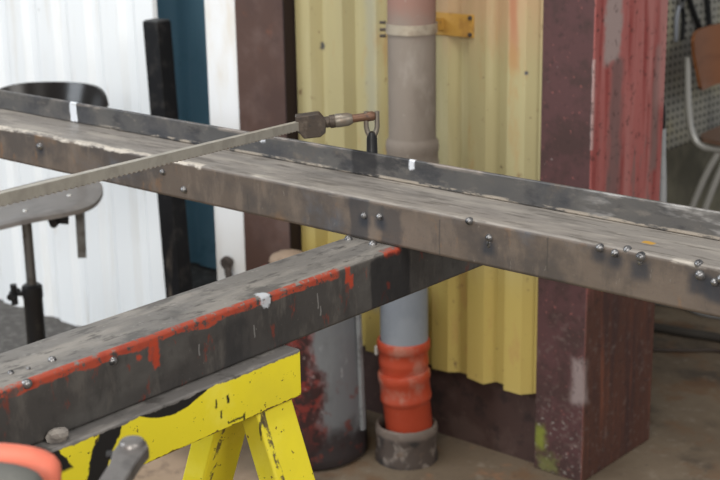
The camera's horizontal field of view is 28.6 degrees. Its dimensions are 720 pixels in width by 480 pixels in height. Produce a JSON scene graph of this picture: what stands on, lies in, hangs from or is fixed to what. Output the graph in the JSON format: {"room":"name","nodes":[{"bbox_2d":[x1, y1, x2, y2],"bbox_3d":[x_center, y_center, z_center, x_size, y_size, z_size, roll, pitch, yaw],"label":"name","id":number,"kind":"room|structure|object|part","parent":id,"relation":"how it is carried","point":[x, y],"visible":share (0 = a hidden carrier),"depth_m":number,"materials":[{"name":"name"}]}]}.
{"room":"metal workshop","nodes":[
{"label":"metal workshop","id":0,"kind":"room"},
{"bbox_2d":[0,0,542,394],"bbox_3d":[-1.080,-0.928,4.277,3.874,2.400,0.048,13,21,39],"label":"wall","id":1,"kind":"structure","parent":0,"point":[482,320],"depth_m":3.53,"materials":[{"name":"metal"}]},
{"bbox_2d":[0,262,719,479],"bbox_3d":[-0.059,0.526,3.653,8.500,0.080,10.000,13,21,39],"label":"floor","id":2,"kind":"structure","parent":0,"point":[683,443],"depth_m":3.54,"materials":[{"name":"concrete"}]},
{"bbox_2d":[0,81,108,344],"bbox_3d":[-0.832,0.069,3.562,0.475,0.874,0.478,13,21,39],"label":"chair","id":3,"kind":"object","parent":2,"relation":"on","point":[56,208],"visible":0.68,"depth_m":3.54,"materials":[{"name":"metal"}]},
{"bbox_3d":[-0.866,0.137,3.553,0.037,0.052,0.053,2,16,9],"label":"clamp knob","id":4,"kind":"part","parent":3,"relation":"part of","materials":[{"name":"black plastic"}]},
{"bbox_3d":[-0.828,0.068,3.545,0.025,0.285,0.025,13,21,39],"label":"stem","id":5,"kind":"part","parent":3,"relation":"part of","materials":[{"name":"metal"}]},
{"bbox_3d":[-0.831,-0.084,3.507,0.403,0.077,0.401,13,21,39],"label":"seat","id":6,"kind":"part","parent":3,"relation":"part of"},
{"bbox_3d":[-0.782,-0.341,3.592,0.340,0.104,0.124,2,17,12],"label":"backrest","id":7,"kind":"part","parent":3,"relation":"part of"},
{"bbox_3d":[-0.744,-0.057,3.463,0.050,0.045,0.056,13,21,39],"label":"star knob","id":8,"kind":"part","parent":3,"relation":"part of","materials":[{"name":"black plastic"}]},
{"bbox_2d":[143,18,192,297],"bbox_3d":[-0.515,-0.092,3.869,0.074,1.003,0.221,-6,17,-18],"label":"steel post","id":9,"kind":"object","parent":2,"relation":"on","point":[157,32],"visible":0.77,"depth_m":3.83,"materials":[{"name":"black metal"}]},
{"bbox_2d":[32,345,314,479],"bbox_3d":[-0.632,0.711,1.397,0.664,0.839,1.595,13,21,39],"label":"sawhorse","id":10,"kind":"object","parent":2,"relation":"on","point":[213,413],"visible":0.59,"depth_m":1.75,"materials":[{"name":"paint"}]},
{"bbox_2d":[45,427,68,443],"bbox_3d":[-0.332,0.216,1.556,0.019,0.021,0.028,13,21,39],"label":"chip","id":11,"kind":"object","parent":10,"relation":"on","point":[59,434],"visible":1,"depth_m":1.55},
{"bbox_3d":[-0.265,0.522,2.045,0.344,0.830,0.066,13,21,39],"label":"leg","id":12,"kind":"part","parent":10,"relation":"part of","materials":[{"name":"paint"}]},
{"bbox_2d":[0,235,481,445],"bbox_3d":[-0.276,0.138,1.692,0.103,0.084,1.360,13,21,39],"label":"cross beam","id":13,"kind":"structure","parent":10,"relation":"on","point":[77,377],"depth_m":1.73,"materials":[{"name":"metal"}]},
{"bbox_2d":[0,108,719,317],"bbox_3d":[-0.154,-0.088,2.218,2.450,0.066,0.128,13,21,39],"label":"beam","id":14,"kind":"structure","parent":13,"relation":"on","point":[667,268],"depth_m":1.98,"materials":[{"name":"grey metal"}]},
{"bbox_2d":[0,111,379,205],"bbox_3d":[-0.266,-0.052,1.635,0.117,0.199,1.159,6,18,24],"label":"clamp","id":15,"kind":"object","parent":14,"relation":"on","point":[314,124],"visible":0.98,"depth_m":1.78,"materials":[{"name":"grey metal"}]},
{"bbox_2d":[0,89,719,240],"bbox_3d":[-0.128,-0.146,2.242,2.380,0.037,0.006,13,21,39],"label":"bar","id":16,"kind":"object","parent":14,"relation":"on","point":[688,220],"visible":1,"depth_m":2.07,"materials":[{"name":"grey metal"}]},
{"bbox_3d":[-0.018,0.575,1.847,0.342,0.830,0.066,13,21,39],"label":"leg","id":17,"kind":"part","parent":10,"relation":"part of","materials":[{"name":"paint"}]},
{"bbox_2d":[157,0,216,268],"bbox_3d":[-0.544,-1.009,4.684,0.950,2.288,0.050,13,21,39],"label":"door","id":18,"kind":"structure","parent":2,"relation":"on","point":[187,17],"depth_m":4.83,"materials":[{"name":"blue metal"}]},
{"bbox_2d":[235,0,301,270],"bbox_3d":[-0.217,-0.697,3.607,0.174,2.300,0.130,13,21,39],"label":"steel column","id":19,"kind":"structure","parent":2,"relation":"on","point":[265,29],"depth_m":3.63,"materials":[{"name":"brown metal"}]},
{"bbox_2d":[204,0,245,280],"bbox_3d":[-0.353,-0.719,3.674,0.117,2.290,0.120,13,21,39],"label":"post","id":20,"kind":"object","parent":19,"relation":"attached to","point":[220,23],"depth_m":3.75,"materials":[{"name":"white paint"}]},
{"bbox_3d":[-0.356,0.092,3.872,0.052,0.101,0.045,13,21,39],"label":"handle","id":21,"kind":"part","parent":20,"relation":"part of","materials":[{"name":"metal"}]},
{"bbox_2d":[265,263,367,470],"bbox_3d":[-0.125,0.297,3.466,0.286,0.458,0.284,13,21,39],"label":"drum","id":22,"kind":"object","parent":2,"relation":"on","point":[330,408],"visible":0.4,"depth_m":3.37,"materials":[{"name":"grey paint"}]},
{"bbox_2d":[269,249,302,262],"bbox_3d":[-0.171,0.049,3.417,0.101,0.046,0.100,13,21,39],"label":"cloth bundle","id":23,"kind":"object","parent":22,"relation":"on","point":[281,254],"visible":0.35,"depth_m":3.40,"materials":[{"name":"beige fabric"}]},
{"bbox_2d":[374,0,438,470],"bbox_3d":[0.099,-0.570,3.150,0.163,2.301,0.155,13,21,39],"label":"drain pipe","id":24,"kind":"object","parent":2,"relation":"on","point":[406,432],"visible":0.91,"depth_m":3.32,"materials":[{"name":"grey plastic"}]},
{"bbox_2d":[379,12,473,37],"bbox_3d":[0.147,-0.478,3.188,0.194,0.052,0.126,-16,22,-42],"label":"clamp","id":25,"kind":"object","parent":24,"relation":"attached to","point":[449,24],"visible":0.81,"depth_m":3.21,"materials":[{"name":"metal"}]},
{"bbox_2d":[534,0,667,479],"bbox_3d":[0.554,-0.579,3.154,0.135,2.300,0.318,13,21,39],"label":"steel column","id":26,"kind":"structure","parent":2,"relation":"on","point":[602,99],"depth_m":3.24,"materials":[{"name":"red metal"}]},
{"bbox_2d":[659,103,666,201],"bbox_3d":[0.721,-0.126,3.424,0.052,0.443,0.064,13,21,39],"label":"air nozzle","id":27,"kind":"object","parent":26,"relation":"hanging from","point":[663,177],"visible":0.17,"depth_m":3.39,"materials":[{"name":"grey metal"}]},
{"bbox_2d":[653,348,719,352],"bbox_3d":[0.932,0.322,4.135,0.581,0.011,0.074,6,17,22],"label":"cable","id":28,"kind":"object","parent":2,"relation":"on","point":[654,349],"visible":0.52,"depth_m":4.13,"materials":[{"name":"black rubber"}]},
{"bbox_2d":[654,323,719,342],"bbox_3d":[1.015,0.292,4.204,0.749,0.027,0.083,9,19,30],"label":"hose","id":29,"kind":"object","parent":2,"relation":"on","point":[674,330],"visible":0.55,"depth_m":4.24,"materials":[{"name":"black rubber"}]},
{"bbox_2d":[655,303,719,318],"bbox_3d":[1.062,0.223,4.457,0.491,0.016,0.066,8,19,29],"label":"cable","id":30,"kind":"object","parent":2,"relation":"on","point":[696,313],"visible":0.23,"depth_m":4.42,"materials":[{"name":"black rubber"}]},
{"bbox_2d":[684,24,719,208],"bbox_3d":[1.352,-0.293,4.776,0.506,0.828,0.415,13,21,39],"label":"chair","id":31,"kind":"object","parent":2,"relation":"on","point":[705,41],"visible":0.77,"depth_m":4.73,"materials":[{"name":"brown wood"}]},
{"bbox_3d":[1.132,-0.096,4.794,0.173,0.448,0.023,7,18,27],"label":"leg","id":32,"kind":"part","parent":31,"relation":"part of","materials":[{"name":"silver metal"}]},
{"bbox_3d":[1.202,-0.624,4.798,0.067,0.200,0.400,11,20,35],"label":"backrest","id":33,"kind":"part","parent":31,"relation":"part of","materials":[{"name":"brown wood"}]},
{"bbox_3d":[1.385,-0.336,4.742,0.428,0.033,0.396,13,21,39],"label":"seat","id":34,"kind":"part","parent":31,"relation":"part of","materials":[{"name":"brown wood"}]},
{"bbox_3d":[1.166,-0.089,4.769,0.159,0.447,0.024,7,18,26],"label":"leg","id":35,"kind":"part","parent":31,"relation":"part of","materials":[{"name":"silver metal"}]},
{"bbox_3d":[-0.257,0.749,1.022,0.670,0.961,0.665,13,21,39],"label":"workbench","id":36,"kind":"object","parent":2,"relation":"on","visible":0},
{"bbox_2d":[0,443,61,479],"bbox_3d":[-0.296,0.194,1.113,0.136,0.055,0.080,-1,16,-1],"label":"power tool","id":37,"kind":"object","parent":36,"relation":"on","point":[17,461],"visible":1,"depth_m":1.11,"materials":[{"name":"orange plastic"}]},
{"bbox_2d":[99,435,148,479],"bbox_3d":[-0.215,0.210,1.122,0.036,0.017,0.245,1,16,8],"label":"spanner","id":38,"kind":"object","parent":36,"relation":"on","point":[131,453],"visible":1,"depth_m":1.20,"materials":[{"name":"metal"}]},
{"bbox_2d":[666,139,719,210],"bbox_3d":[1.515,-1.290,5.372,0.160,2.400,3.650,13,21,39],"label":"wall","id":39,"kind":"structure","parent":0,"point":[686,164],"depth_m":5.14,"materials":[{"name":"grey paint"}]},
{"bbox_2d":[664,0,719,150],"bbox_3d":[1.574,-1.143,5.337,0.022,1.385,2.130,13,21,39],"label":"pegboard","id":40,"kind":"object","parent":39,"relation":"attached to","point":[705,103],"visible":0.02,"depth_m":4.96,"materials":[{"name":"grey metal"}]},
{"bbox_2d":[674,0,685,41],"bbox_3d":[1.099,-0.794,4.836,0.014,0.220,0.066,13,21,39],"label":"pliers","id":41,"kind":"object","parent":40,"relation":"hanging from","point":[680,3],"visible":1,"depth_m":4.84,"materials":[{"name":"metal"}]},
{"bbox_3d":[1.087,-0.743,4.835,0.014,0.123,0.027,13,21,39],"label":"handle","id":42,"kind":"part","parent":41,"relation":"part of","materials":[{"name":"grey metal"}]},
{"bbox_3d":[1.112,-0.751,4.863,0.014,0.123,0.027,13,21,39],"label":"handle","id":43,"kind":"part","parent":41,"relation":"part of","materials":[{"name":"black plastic"}]},
{"bbox_2d":[687,0,711,28],"bbox_3d":[1.165,-0.882,4.887,0.026,0.388,0.229,13,21,39],"label":"pliers","id":44,"kind":"object","parent":40,"relation":"hanging from","point":[691,5],"visible":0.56,"depth_m":4.94,"materials":[{"name":"black rubber"}]},
{"bbox_3d":[0.220,-0.654,3.434,0.720,2.300,0.232,13,21,39],"label":"wall","id":45,"kind":"structure","parent":0,"visible":0},
{"bbox_2d":[363,346,535,462],"bbox_3d":[0.158,0.307,3.606,0.734,0.360,0.021,13,21,39],"label":"baseboard","id":46,"kind":"structure","parent":45,"relation":"attached to","point":[489,416],"depth_m":3.51,"materials":[{"name":"brown metal"}]}
]}

